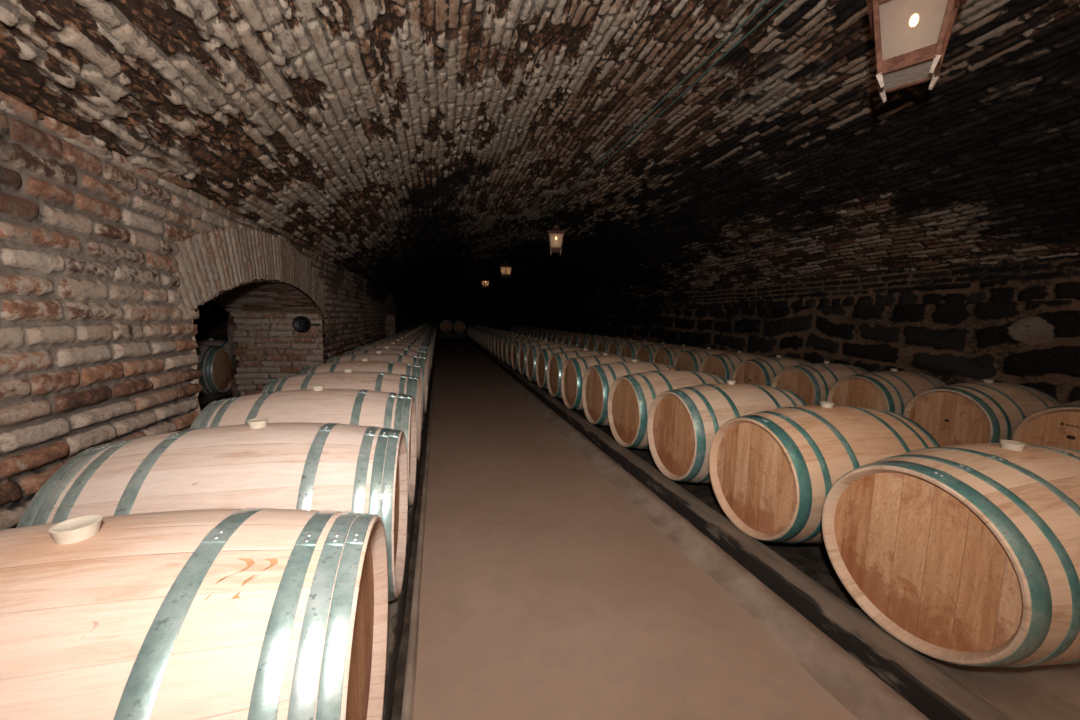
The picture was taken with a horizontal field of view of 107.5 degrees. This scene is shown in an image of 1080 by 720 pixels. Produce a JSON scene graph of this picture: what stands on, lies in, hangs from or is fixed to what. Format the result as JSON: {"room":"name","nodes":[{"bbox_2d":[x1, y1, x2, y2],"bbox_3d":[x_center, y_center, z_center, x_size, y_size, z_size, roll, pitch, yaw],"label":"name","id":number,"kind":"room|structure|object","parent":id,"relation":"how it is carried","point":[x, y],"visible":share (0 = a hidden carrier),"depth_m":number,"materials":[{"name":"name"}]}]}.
{"room":"wine cellar","nodes":[
{"label":"wine cellar","id":0,"kind":"room"},
{"bbox_2d":[189,320,200,413],"bbox_3d":[-2.503,0.281,2.246,0.960,1.200,0.038,0,6,-14],"label":"wall","id":1,"kind":"structure","parent":0,"point":[193,351],"depth_m":2.35,"materials":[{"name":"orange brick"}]},
{"bbox_2d":[0,91,414,528],"bbox_3d":[-4.168,-0.964,10.669,0.077,1.858,27.216,0,6,-14],"label":"wall","id":2,"kind":"structure","parent":0,"point":[105,266],"depth_m":1.67,"materials":[{"name":"orange brick"}]},
{"bbox_2d":[193,300,228,340],"bbox_3d":[-7.128,-1.044,6.897,0.020,2.660,16.030,0,6,-14],"label":"wall","id":3,"kind":"structure","parent":0,"point":[214,323],"depth_m":9.37,"materials":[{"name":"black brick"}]},
{"bbox_2d":[193,280,322,314],"bbox_3d":[-2.828,-0.552,3.445,0.990,0.304,2.732,0,6,-14],"label":"ceiling","id":4,"kind":"structure","parent":0,"point":[256,296],"depth_m":4.33,"materials":[{"name":"orange brick"}]},
{"bbox_2d":[228,279,324,396],"bbox_3d":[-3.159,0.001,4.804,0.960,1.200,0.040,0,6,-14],"label":"wall","id":5,"kind":"structure","parent":0,"point":[269,347],"depth_m":4.77,"materials":[{"name":"orange brick"}]},
{"bbox_2d":[292,316,319,331],"bbox_3d":[-2.815,-0.430,4.762,0.284,0.196,0.091,-1,7,-25],"label":"wall speaker","id":6,"kind":"object","parent":5,"relation":"attached to","point":[300,323],"visible":1,"depth_m":4.73,"materials":[{"name":"black plastic"}]},
{"bbox_2d":[385,315,394,336],"bbox_3d":[-5.254,-0.897,12.972,0.960,1.200,0.038,0,6,-14],"label":"wall","id":7,"kind":"structure","parent":0,"point":[390,320],"depth_m":13.03,"materials":[{"name":"orange brick"}]},
{"bbox_2d":[385,306,394,315],"bbox_3d":[-4.932,-1.454,11.649,0.990,0.304,2.641,0,6,-14],"label":"ceiling","id":8,"kind":"structure","parent":0,"point":[389,311],"depth_m":12.70,"materials":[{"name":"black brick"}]},
{"bbox_2d":[414,287,523,335],"bbox_3d":[-4.286,-3.006,24.536,6.950,3.050,0.020,0,6,-14],"label":"wall","id":9,"kind":"structure","parent":0,"point":[469,305],"depth_m":24.50,"materials":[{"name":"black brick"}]},
{"bbox_2d":[401,338,436,719],"bbox_3d":[-2.936,-0.025,11.100,0.039,0.083,27.240,0,6,-14],"label":"trim","id":10,"kind":"structure","parent":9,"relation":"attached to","point":[411,660],"depth_m":1.57,"materials":[{"name":"concrete"}]},
{"bbox_2d":[461,337,929,719],"bbox_3d":[-1.608,-0.034,11.440,0.192,0.132,27.240,0,6,-14],"label":"curb","id":11,"kind":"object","parent":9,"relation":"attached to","point":[854,686],"depth_m":1.63,"materials":[{"name":"concrete"}]},
{"bbox_2d":[199,336,857,719],"bbox_3d":[-4.786,-0.029,10.626,6.600,0.025,27.240,0,6,-14],"label":"floor","id":12,"kind":"structure","parent":0,"point":[546,593],"depth_m":1.65,"materials":[{"name":"brown concrete"}]},
{"bbox_2d":[193,301,214,322],"bbox_3d":[-3.667,-0.126,3.876,0.096,1.640,2.333,1,6,-6],"label":"pipe","id":13,"kind":"object","parent":12,"relation":"on","point":[213,302],"visible":0.22,"depth_m":4.35,"materials":[{"name":"black metal"}]},
{"bbox_2d":[198,389,230,404],"bbox_3d":[-4.507,0.461,5.591,0.140,0.100,1.700,0,6,-14],"label":"timber beam","id":14,"kind":"structure","parent":12,"relation":"on","point":[202,399],"depth_m":5.18,"materials":[{"name":"brown wood"}]},
{"bbox_2d":[196,338,228,348],"bbox_3d":[-4.822,0.044,5.828,0.950,0.724,0.700,0,6,-14],"label":"wine barrel","id":15,"kind":"object","parent":14,"relation":"on","point":[211,341],"visible":0.09,"depth_m":5.70,"materials":[{"name":"beige wood"}]},
{"bbox_2d":[195,344,231,395],"bbox_3d":[-4.644,0.121,5.135,0.950,0.724,0.700,0,6,-14],"label":"wine barrel","id":16,"kind":"object","parent":14,"relation":"on","point":[215,363],"visible":0.38,"depth_m":5.09,"materials":[{"name":"beige wood"}]},
{"bbox_2d":[382,340,435,719],"bbox_3d":[-2.990,-0.055,10.855,0.136,0.127,24.800,0,6,-14],"label":"timber beam","id":17,"kind":"structure","parent":12,"relation":"on","point":[396,608],"depth_m":1.45,"materials":[{"name":"brown wood"}]},
{"bbox_2d":[0,507,387,719],"bbox_3d":[-0.819,0.645,0.729,0.950,0.724,0.700,0,6,-15],"label":"wine barrel","id":18,"kind":"object","parent":17,"relation":"on","point":[252,613],"visible":1,"depth_m":0.61,"materials":[{"name":"brown wood"}]},
{"bbox_2d":[261,368,420,459],"bbox_3d":[-1.352,0.418,2.805,0.950,0.724,0.700,0,6,-14],"label":"wine barrel","id":19,"kind":"object","parent":17,"relation":"on","point":[347,379],"visible":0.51,"depth_m":2.66,"materials":[{"name":"beige wood"}]},
{"bbox_2d":[299,358,422,431],"bbox_3d":[-1.540,0.344,3.495,0.950,0.724,0.700,0,6,-15],"label":"wine barrel","id":20,"kind":"object","parent":17,"relation":"on","point":[364,365],"visible":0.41,"depth_m":3.36,"materials":[{"name":"beige wood"}]},
{"bbox_2d":[355,342,428,381],"bbox_3d":[-2.069,0.112,5.576,0.950,0.724,0.700,0,6,-15],"label":"wine barrel","id":21,"kind":"object","parent":17,"relation":"on","point":[392,345],"visible":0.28,"depth_m":5.47,"materials":[{"name":"beige wood"}]},
{"bbox_2d":[372,337,429,345],"bbox_3d":[-2.428,-0.040,6.974,0.950,0.724,0.700,0,6,-15],"label":"wine barrel","id":22,"kind":"object","parent":17,"relation":"on","point":[401,338],"visible":0.18,"depth_m":6.87,"materials":[{"name":"beige wood"}]},
{"bbox_2d":[384,334,431,338],"bbox_3d":[-2.781,-0.190,8.347,0.950,0.724,0.700,0,6,-15],"label":"wine barrel","id":23,"kind":"object","parent":17,"relation":"on","point":[407,334],"visible":0.16,"depth_m":8.24,"materials":[{"name":"beige wood"}]},
{"bbox_2d":[388,332,431,337],"bbox_3d":[-2.965,-0.267,9.049,0.950,0.724,0.700,0,6,-14],"label":"wine barrel","id":24,"kind":"object","parent":17,"relation":"on","point":[409,332],"visible":0.12,"depth_m":8.95,"materials":[{"name":"beige wood"}]},
{"bbox_2d":[395,330,433,354],"bbox_3d":[-3.302,-0.421,10.430,0.950,0.724,0.700,0,6,-14],"label":"wine barrel","id":25,"kind":"object","parent":17,"relation":"on","point":[413,330],"visible":0.19,"depth_m":10.38,"materials":[{"name":"beige wood"}]},
{"bbox_3d":[-4.980,-1.405,22.571,1.500,0.260,0.700,0,6,-14],"label":"stand","id":26,"kind":"object","parent":12,"relation":"on","visible":0},
{"bbox_2d":[440,320,452,332],"bbox_3d":[-5.312,-1.911,22.410,0.700,0.724,0.950,0,6,-14],"label":"wine barrel","id":27,"kind":"object","parent":26,"relation":"on","point":[446,326],"visible":1,"depth_m":21.99,"materials":[{"name":"beige wood"}]},
{"bbox_2d":[453,320,465,332],"bbox_3d":[-4.605,-1.913,22.591,0.700,0.724,0.950,0,6,-14],"label":"wine barrel","id":28,"kind":"object","parent":26,"relation":"on","point":[459,326],"visible":1,"depth_m":22.18,"materials":[{"name":"beige wood"}]},
{"bbox_3d":[-3.795,-0.052,10.649,0.146,0.127,24.800,0,6,-14],"label":"timber beam","id":29,"kind":"structure","parent":12,"relation":"on","visible":0},
{"bbox_2d":[16,418,407,601],"bbox_3d":[-0.997,0.569,1.423,0.950,0.724,0.700,0,6,-14],"label":"wine barrel","id":30,"kind":"object","parent":29,"relation":"on","point":[257,463],"visible":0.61,"depth_m":1.22,"materials":[{"name":"beige wood"}]},
{"bbox_2d":[379,495,388,497],"bbox_3d":[-0.499,0.438,1.267,0.029,0.011,0.005,-1,6,-24],"label":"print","id":31,"kind":"object","parent":30,"relation":"on","point":[380,496],"depth_m":1.27,"materials":[{"name":"metal"}]},
{"bbox_2d":[190,384,416,506],"bbox_3d":[-1.175,0.492,2.116,0.950,0.724,0.700,0,6,-14],"label":"wine barrel","id":32,"kind":"object","parent":29,"relation":"on","point":[363,407],"visible":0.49,"depth_m":1.95,"materials":[{"name":"beige wood"}]},
{"bbox_2d":[326,351,426,413],"bbox_3d":[-1.700,0.265,4.192,0.950,0.724,0.700,0,6,-14],"label":"wine barrel","id":33,"kind":"object","parent":29,"relation":"on","point":[378,356],"visible":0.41,"depth_m":4.07,"materials":[{"name":"beige wood"}]},
{"bbox_2d":[343,346,427,399],"bbox_3d":[-1.882,0.192,4.884,0.950,0.724,0.700,0,6,-15],"label":"wine barrel","id":34,"kind":"object","parent":29,"relation":"on","point":[387,349],"visible":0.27,"depth_m":4.78,"materials":[{"name":"beige wood"}]},
{"bbox_2d":[365,339,429,380],"bbox_3d":[-2.248,0.036,6.282,0.950,0.724,0.700,0,6,-15],"label":"wine barrel","id":35,"kind":"object","parent":29,"relation":"on","point":[397,341],"visible":0.23,"depth_m":6.19,"materials":[{"name":"brown wood"}]},
{"bbox_2d":[380,335,431,369],"bbox_3d":[-2.587,-0.114,7.662,0.950,0.724,0.700,0,6,-14],"label":"wine barrel","id":36,"kind":"object","parent":29,"relation":"on","point":[406,336],"visible":0.24,"depth_m":7.56,"materials":[{"name":"beige wood"}]},
{"bbox_2d":[392,331,432,358],"bbox_3d":[-3.123,-0.343,9.744,0.950,0.724,0.700,0,6,-14],"label":"wine barrel","id":37,"kind":"object","parent":29,"relation":"on","point":[413,332],"visible":0.22,"depth_m":9.64,"materials":[{"name":"beige wood"}]},
{"bbox_2d":[405,327,434,347],"bbox_3d":[-4.011,-0.725,13.219,0.950,0.724,0.700,0,6,-14],"label":"wine barrel","id":38,"kind":"object","parent":29,"relation":"on","point":[419,327],"visible":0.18,"depth_m":13.12,"materials":[{"name":"beige wood"}]},
{"bbox_2d":[0,0,1079,307],"bbox_3d":[-0.895,-2.456,11.357,6.807,1.263,27.241,0,6,-14],"label":"ceiling","id":39,"kind":"structure","parent":0,"point":[405,145],"depth_m":2.98,"materials":[{"name":"brick"}]},
{"bbox_2d":[481,275,489,287],"bbox_3d":[-2.354,-3.385,17.089,0.316,0.608,0.316,-3,7,-34],"label":"lantern","id":40,"kind":"object","parent":39,"relation":"hanging from","point":[485,282],"visible":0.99,"depth_m":17.03,"materials":[{"name":"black metal"}]},
{"bbox_2d":[499,256,512,277],"bbox_3d":[-1.021,-2.789,11.890,0.316,0.658,0.316,6,8,39],"label":"hanging lantern","id":41,"kind":"object","parent":39,"relation":"hanging from","point":[505,268],"visible":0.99,"depth_m":11.83,"materials":[{"name":"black metal"}]},
{"bbox_2d":[547,211,565,254],"bbox_3d":[0.280,-2.191,6.818,0.316,0.738,0.316,1,6,2],"label":"hanging lantern","id":42,"kind":"object","parent":39,"relation":"hanging from","point":[556,235],"visible":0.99,"depth_m":6.73,"materials":[{"name":"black metal"}]},
{"bbox_2d":[482,0,767,274],"bbox_3d":[-0.508,-2.771,9.117,0.041,0.033,16.600,0,6,-14],"label":"cable","id":43,"kind":"object","parent":39,"relation":"attached to","point":[764,1],"visible":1,"depth_m":3.16,"materials":[{"name":"black"}]},
{"bbox_2d":[483,0,786,274],"bbox_3d":[-0.429,-2.773,9.137,0.043,0.033,16.600,0,6,-15],"label":"cable","id":44,"kind":"object","parent":39,"relation":"attached to","point":[784,1],"visible":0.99,"depth_m":3.11,"materials":[{"name":"black"}]},
{"bbox_2d":[866,0,966,102],"bbox_3d":[1.627,-1.596,1.706,0.316,0.802,0.316,7,8,43],"label":"hanging lantern","id":45,"kind":"object","parent":39,"relation":"hanging from","point":[912,37],"visible":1,"depth_m":1.68,"materials":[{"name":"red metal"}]},
{"bbox_2d":[467,336,861,608],"bbox_3d":[0.432,-0.039,11.916,4.000,0.024,27.150,0,6,-14],"label":"floor","id":46,"kind":"structure","parent":0,"point":[812,559],"depth_m":2.10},
{"bbox_2d":[465,336,1011,719],"bbox_3d":[-1.347,-0.055,11.276,0.143,0.117,24.800,0,6,-14],"label":"timber beam","id":47,"kind":"structure","parent":46,"relation":"on","point":[936,694],"depth_m":1.59,"materials":[{"name":"brown wood"}]},
{"bbox_2d":[474,327,494,341],"bbox_3d":[-2.389,-1.094,17.413,0.950,0.724,0.700,0,6,-15],"label":"wine barrel","id":48,"kind":"object","parent":47,"relation":"on","point":[482,327],"visible":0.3,"depth_m":17.27,"materials":[{"name":"beige wood"}]},
{"bbox_2d":[477,328,499,344],"bbox_3d":[-2.033,-0.939,16.024,0.950,0.724,0.700,0,6,-14],"label":"wine barrel","id":49,"kind":"object","parent":47,"relation":"on","point":[485,328],"visible":0.23,"depth_m":16.06,"materials":[{"name":"beige wood"}]},
{"bbox_2d":[479,328,498,345],"bbox_3d":[-1.863,-0.866,15.336,0.950,0.724,0.700,0,6,-14],"label":"wine barrel","id":50,"kind":"object","parent":47,"relation":"on","point":[491,328],"visible":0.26,"depth_m":15.18,"materials":[{"name":"beige wood"}]},
{"bbox_2d":[481,329,503,346],"bbox_3d":[-1.687,-0.788,14.633,0.950,0.724,0.700,0,6,-15],"label":"wine barrel","id":51,"kind":"object","parent":47,"relation":"on","point":[482,331],"visible":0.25,"depth_m":14.43,"materials":[{"name":"beige wood"}]},
{"bbox_2d":[483,329,509,348],"bbox_3d":[-1.498,-0.714,13.953,0.950,0.724,0.700,0,6,-15],"label":"wine barrel","id":52,"kind":"object","parent":47,"relation":"on","point":[484,333],"visible":0.26,"depth_m":13.84,"materials":[{"name":"beige wood"}]},
{"bbox_2d":[486,330,514,350],"bbox_3d":[-1.316,-0.637,13.258,0.950,0.724,0.700,0,6,-14],"label":"wine barrel","id":53,"kind":"object","parent":47,"relation":"on","point":[487,333],"visible":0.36,"depth_m":13.13,"materials":[{"name":"beige wood"}]},
{"bbox_2d":[488,331,513,351],"bbox_3d":[-1.141,-0.562,12.566,0.950,0.724,0.700,0,6,-14],"label":"wine barrel","id":54,"kind":"object","parent":47,"relation":"on","point":[489,335],"visible":0.2,"depth_m":12.51,"materials":[{"name":"beige wood"}]},
{"bbox_2d":[490,332,518,354],"bbox_3d":[-0.975,-0.487,11.871,0.950,0.724,0.700,0,6,-14],"label":"wine barrel","id":55,"kind":"object","parent":47,"relation":"on","point":[492,335],"visible":0.28,"depth_m":11.74,"materials":[{"name":"beige wood"}]},
{"bbox_2d":[494,333,528,356],"bbox_3d":[-0.779,-0.409,11.185,0.950,0.724,0.700,0,6,-14],"label":"wine barrel","id":56,"kind":"object","parent":47,"relation":"on","point":[496,336],"visible":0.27,"depth_m":11.15,"materials":[{"name":"beige wood"}]},
{"bbox_2d":[497,334,533,359],"bbox_3d":[-0.615,-0.334,10.486,0.950,0.724,0.700,0,6,-15],"label":"wine barrel","id":57,"kind":"object","parent":47,"relation":"on","point":[499,343],"visible":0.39,"depth_m":10.34,"materials":[{"name":"beige wood"}]},
{"bbox_2d":[501,335,537,362],"bbox_3d":[-0.437,-0.257,9.789,0.950,0.724,0.700,0,6,-15],"label":"wine barrel","id":58,"kind":"object","parent":47,"relation":"on","point":[504,340],"visible":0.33,"depth_m":9.70,"materials":[{"name":"beige wood"}]},
{"bbox_2d":[506,336,547,365],"bbox_3d":[-0.257,-0.181,9.099,0.950,0.724,0.700,0,6,-15],"label":"wine barrel","id":59,"kind":"object","parent":47,"relation":"on","point":[510,341],"visible":0.24,"depth_m":9.03,"materials":[{"name":"beige wood"}]},
{"bbox_2d":[511,338,555,370],"bbox_3d":[-0.089,-0.102,8.399,0.950,0.724,0.700,0,6,-15],"label":"wine barrel","id":60,"kind":"object","parent":47,"relation":"on","point":[515,346],"visible":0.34,"depth_m":8.28,"materials":[{"name":"beige wood"}]},
{"bbox_2d":[518,340,566,375],"bbox_3d":[0.094,-0.029,7.714,0.950,0.724,0.700,0,6,-15],"label":"wine barrel","id":61,"kind":"object","parent":47,"relation":"on","point":[523,347],"visible":0.29,"depth_m":7.57,"materials":[{"name":"brown wood"}]},
{"bbox_2d":[526,342,580,381],"bbox_3d":[0.273,0.048,7.013,0.950,0.724,0.700,0,6,-15],"label":"wine barrel","id":62,"kind":"object","parent":47,"relation":"on","point":[532,351],"visible":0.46,"depth_m":6.87,"materials":[{"name":"wood"}]},
{"bbox_2d":[535,345,597,388],"bbox_3d":[0.459,0.125,6.327,0.950,0.724,0.700,0,6,-15],"label":"wine barrel","id":63,"kind":"object","parent":47,"relation":"on","point":[542,357],"visible":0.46,"depth_m":6.19,"materials":[{"name":"wood"}]},
{"bbox_2d":[546,349,616,398],"bbox_3d":[0.630,0.200,5.632,0.950,0.724,0.700,0,6,-15],"label":"wine barrel","id":64,"kind":"object","parent":47,"relation":"on","point":[556,361],"visible":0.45,"depth_m":5.47,"materials":[{"name":"beige wood"}]},
{"bbox_2d":[561,353,643,410],"bbox_3d":[0.803,0.277,4.929,0.950,0.724,0.700,0,6,-15],"label":"wine barrel","id":65,"kind":"object","parent":47,"relation":"on","point":[574,369],"visible":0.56,"depth_m":4.75,"materials":[{"name":"beige wood"}]},
{"bbox_2d":[582,359,680,425],"bbox_3d":[1.000,0.353,4.246,0.950,0.724,0.700,0,6,-14],"label":"wine barrel","id":66,"kind":"object","parent":47,"relation":"on","point":[598,380],"visible":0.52,"depth_m":4.07,"materials":[{"name":"beige wood"}]},
{"bbox_2d":[607,368,726,449],"bbox_3d":[1.167,0.431,3.542,0.950,0.724,0.700,0,6,-15],"label":"wine barrel","id":67,"kind":"object","parent":47,"relation":"on","point":[631,397],"visible":0.58,"depth_m":3.35,"materials":[{"name":"brown wood"}]},
{"bbox_2d":[647,380,806,483],"bbox_3d":[1.348,0.505,2.843,0.950,0.724,0.700,0,6,-14],"label":"wine barrel","id":68,"kind":"object","parent":47,"relation":"on","point":[683,423],"visible":0.66,"depth_m":2.64,"materials":[{"name":"beige wood"}]},
{"bbox_2d":[709,401,940,543],"bbox_3d":[1.522,0.586,2.146,0.950,0.724,0.700,0,6,-14],"label":"wine barrel","id":69,"kind":"object","parent":47,"relation":"on","point":[773,472],"visible":0.73,"depth_m":1.93,"materials":[{"name":"beige wood"}]},
{"bbox_3d":[1.133,-0.049,11.913,0.146,0.088,24.800,0,6,-14],"label":"timber beam","id":70,"kind":"structure","parent":46,"relation":"on","visible":0},
{"bbox_2d":[530,328,548,335],"bbox_3d":[0.075,-1.074,17.964,0.950,0.724,0.700,0,6,-14],"label":"wine barrel","id":71,"kind":"object","parent":70,"relation":"on","point":[532,331],"visible":0.24,"depth_m":17.79,"materials":[{"name":"beige wood"}]},
{"bbox_2d":[537,329,556,337],"bbox_3d":[0.414,-0.920,16.582,0.950,0.724,0.700,0,6,-15],"label":"wine barrel","id":72,"kind":"object","parent":70,"relation":"on","point":[539,335],"visible":0.23,"depth_m":16.42,"materials":[{"name":"beige wood"}]},
{"bbox_2d":[542,330,555,338],"bbox_3d":[0.595,-0.847,15.884,0.950,0.724,0.700,0,6,-14],"label":"wine barrel","id":73,"kind":"object","parent":70,"relation":"on","point":[544,334],"visible":0.23,"depth_m":15.70,"materials":[{"name":"beige wood"}]},
{"bbox_2d":[546,330,564,339],"bbox_3d":[0.780,-0.770,15.195,0.950,0.724,0.700,0,6,-15],"label":"wine barrel","id":74,"kind":"object","parent":70,"relation":"on","point":[549,334],"visible":0.22,"depth_m":15.05,"materials":[{"name":"beige wood"}]},
{"bbox_2d":[557,332,581,342],"bbox_3d":[1.129,-0.619,13.810,0.950,0.724,0.700,0,6,-14],"label":"wine barrel","id":75,"kind":"object","parent":70,"relation":"on","point":[560,338],"visible":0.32,"depth_m":13.63,"materials":[{"name":"beige wood"}]},
{"bbox_2d":[563,333,581,344],"bbox_3d":[1.314,-0.539,13.115,0.950,0.724,0.700,0,6,-14],"label":"wine barrel","id":76,"kind":"object","parent":70,"relation":"on","point":[567,338],"visible":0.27,"depth_m":12.94,"materials":[{"name":"beige wood"}]},
{"bbox_2d":[570,334,593,345],"bbox_3d":[1.482,-0.465,12.418,0.950,0.724,0.700,0,6,-14],"label":"wine barrel","id":77,"kind":"object","parent":70,"relation":"on","point":[574,340],"visible":0.29,"depth_m":12.25,"materials":[{"name":"beige wood"}]},
{"bbox_2d":[586,336,616,349],"bbox_3d":[1.845,-0.314,11.034,0.950,0.724,0.700,0,6,-13],"label":"wine barrel","id":78,"kind":"object","parent":70,"relation":"on","point":[592,343],"visible":0.2,"depth_m":10.84,"materials":[{"name":"beige wood"}]},
{"bbox_2d":[596,337,629,351],"bbox_3d":[2.032,-0.236,10.340,0.950,0.724,0.700,0,6,-14],"label":"wine barrel","id":79,"kind":"object","parent":70,"relation":"on","point":[603,344],"visible":0.28,"depth_m":10.16,"materials":[{"name":"beige wood"}]},
{"bbox_2d":[608,339,641,355],"bbox_3d":[2.205,-0.159,9.645,0.950,0.724,0.700,0,6,-14],"label":"wine barrel","id":80,"kind":"object","parent":70,"relation":"on","point":[614,347],"visible":0.3,"depth_m":9.46,"materials":[{"name":"beige wood"}]},
{"bbox_2d":[619,340,657,357],"bbox_3d":[2.364,-0.083,8.950,0.950,0.724,0.700,0,6,-15],"label":"wine barrel","id":81,"kind":"object","parent":70,"relation":"on","point":[627,349],"visible":0.3,"depth_m":8.76,"materials":[{"name":"beige wood"}]},
{"bbox_2d":[635,342,681,361],"bbox_3d":[2.553,-0.009,8.257,0.950,0.724,0.700,0,6,-15],"label":"wine barrel","id":82,"kind":"object","parent":70,"relation":"on","point":[645,353],"visible":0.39,"depth_m":8.06,"materials":[{"name":"beige wood"}]},
{"bbox_2d":[652,345,703,365],"bbox_3d":[2.727,0.070,7.565,0.950,0.724,0.700,0,6,-15],"label":"wine barrel","id":83,"kind":"object","parent":70,"relation":"on","point":[667,355],"visible":0.38,"depth_m":7.37,"materials":[{"name":"beige wood"}]},
{"bbox_2d":[674,347,732,371],"bbox_3d":[2.908,0.143,6.870,0.950,0.724,0.700,0,6,-14],"label":"wine barrel","id":84,"kind":"object","parent":70,"relation":"on","point":[690,360],"visible":0.32,"depth_m":6.67,"materials":[{"name":"beige wood"}]},
{"bbox_2d":[732,355,810,385],"bbox_3d":[3.276,0.295,5.487,0.950,0.724,0.700,0,6,-15],"label":"wine barrel","id":85,"kind":"object","parent":70,"relation":"on","point":[759,371],"visible":0.41,"depth_m":5.29,"materials":[{"name":"beige wood"}]},
{"bbox_3d":[2.043,-0.052,12.146,0.146,0.088,24.800,0,6,-14],"label":"timber beam","id":86,"kind":"structure","parent":46,"relation":"on","visible":0},
{"bbox_2d":[526,328,538,335],"bbox_3d":[-0.113,-1.149,18.657,0.950,0.724,0.700,0,6,-15],"label":"wine barrel","id":87,"kind":"object","parent":86,"relation":"on","point":[528,330],"visible":0.2,"depth_m":18.54,"materials":[{"name":"beige wood"}]},
{"bbox_2d":[534,329,547,336],"bbox_3d":[0.247,-0.997,17.273,0.950,0.724,0.700,0,6,-15],"label":"wine barrel","id":88,"kind":"object","parent":86,"relation":"on","point":[535,331],"visible":0.12,"depth_m":17.18,"materials":[{"name":"beige wood"}]},
{"bbox_2d":[551,331,573,341],"bbox_3d":[0.941,-0.693,14.499,0.950,0.724,0.700,0,6,-15],"label":"wine barrel","id":89,"kind":"object","parent":86,"relation":"on","point":[554,336],"visible":0.26,"depth_m":14.34,"materials":[{"name":"beige wood"}]},
{"bbox_2d":[578,335,605,347],"bbox_3d":[1.671,-0.389,11.725,0.950,0.724,0.700,0,6,-14],"label":"wine barrel","id":90,"kind":"object","parent":86,"relation":"on","point":[583,341],"visible":0.27,"depth_m":11.54,"materials":[{"name":"beige wood"}]},
{"bbox_2d":[700,351,767,379],"bbox_3d":[3.090,0.219,6.177,0.950,0.724,0.700,0,6,-14],"label":"wine barrel","id":91,"kind":"object","parent":86,"relation":"on","point":[723,365],"visible":0.4,"depth_m":5.96,"materials":[{"name":"beige wood"}]},
{"bbox_2d":[772,361,868,404],"bbox_3d":[3.440,0.374,4.791,0.950,0.724,0.700,0,6,-14],"label":"wine barrel","id":92,"kind":"object","parent":86,"relation":"on","point":[813,382],"visible":0.55,"depth_m":4.57,"materials":[{"name":"beige wood"}]},
{"bbox_2d":[827,368,946,414],"bbox_3d":[3.624,0.449,4.096,0.950,0.724,0.700,0,6,-15],"label":"wine barrel","id":93,"kind":"object","parent":86,"relation":"on","point":[892,390],"visible":0.5,"depth_m":3.88,"materials":[{"name":"beige wood"}]},
{"bbox_2d":[903,379,1060,445],"bbox_3d":[3.809,0.528,3.403,0.950,0.724,0.700,0,6,-15],"label":"wine barrel","id":94,"kind":"object","parent":86,"relation":"on","point":[988,411],"visible":0.61,"depth_m":3.19,"materials":[{"name":"beige wood"}]},
{"bbox_2d":[1012,400,1079,450],"bbox_3d":[3.986,0.601,2.721,0.950,0.724,0.700,0,6,-14],"label":"wine barrel","id":95,"kind":"object","parent":86,"relation":"on","point":[1058,425],"visible":0.52,"depth_m":2.72,"materials":[{"name":"beige wood"}]},
{"bbox_2d":[523,253,1079,403],"bbox_3d":[2.307,-1.007,12.319,0.098,1.904,27.204,0,6,-14],"label":"wall","id":96,"kind":"structure","parent":0,"point":[1017,323],"depth_m":4.68,"materials":[{"name":"stone"}]},
{"bbox_2d":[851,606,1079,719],"bbox_3d":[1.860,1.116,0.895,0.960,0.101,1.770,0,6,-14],"label":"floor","id":97,"kind":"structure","parent":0,"point":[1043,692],"depth_m":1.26,"materials":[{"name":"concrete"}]},
{"bbox_2d":[822,440,1079,667],"bbox_3d":[1.701,0.656,1.468,0.950,0.724,0.700,0,6,-14],"label":"wine barrel","id":98,"kind":"object","parent":97,"relation":"on","point":[964,554],"visible":1,"depth_m":1.25,"materials":[{"name":"brown wood"}]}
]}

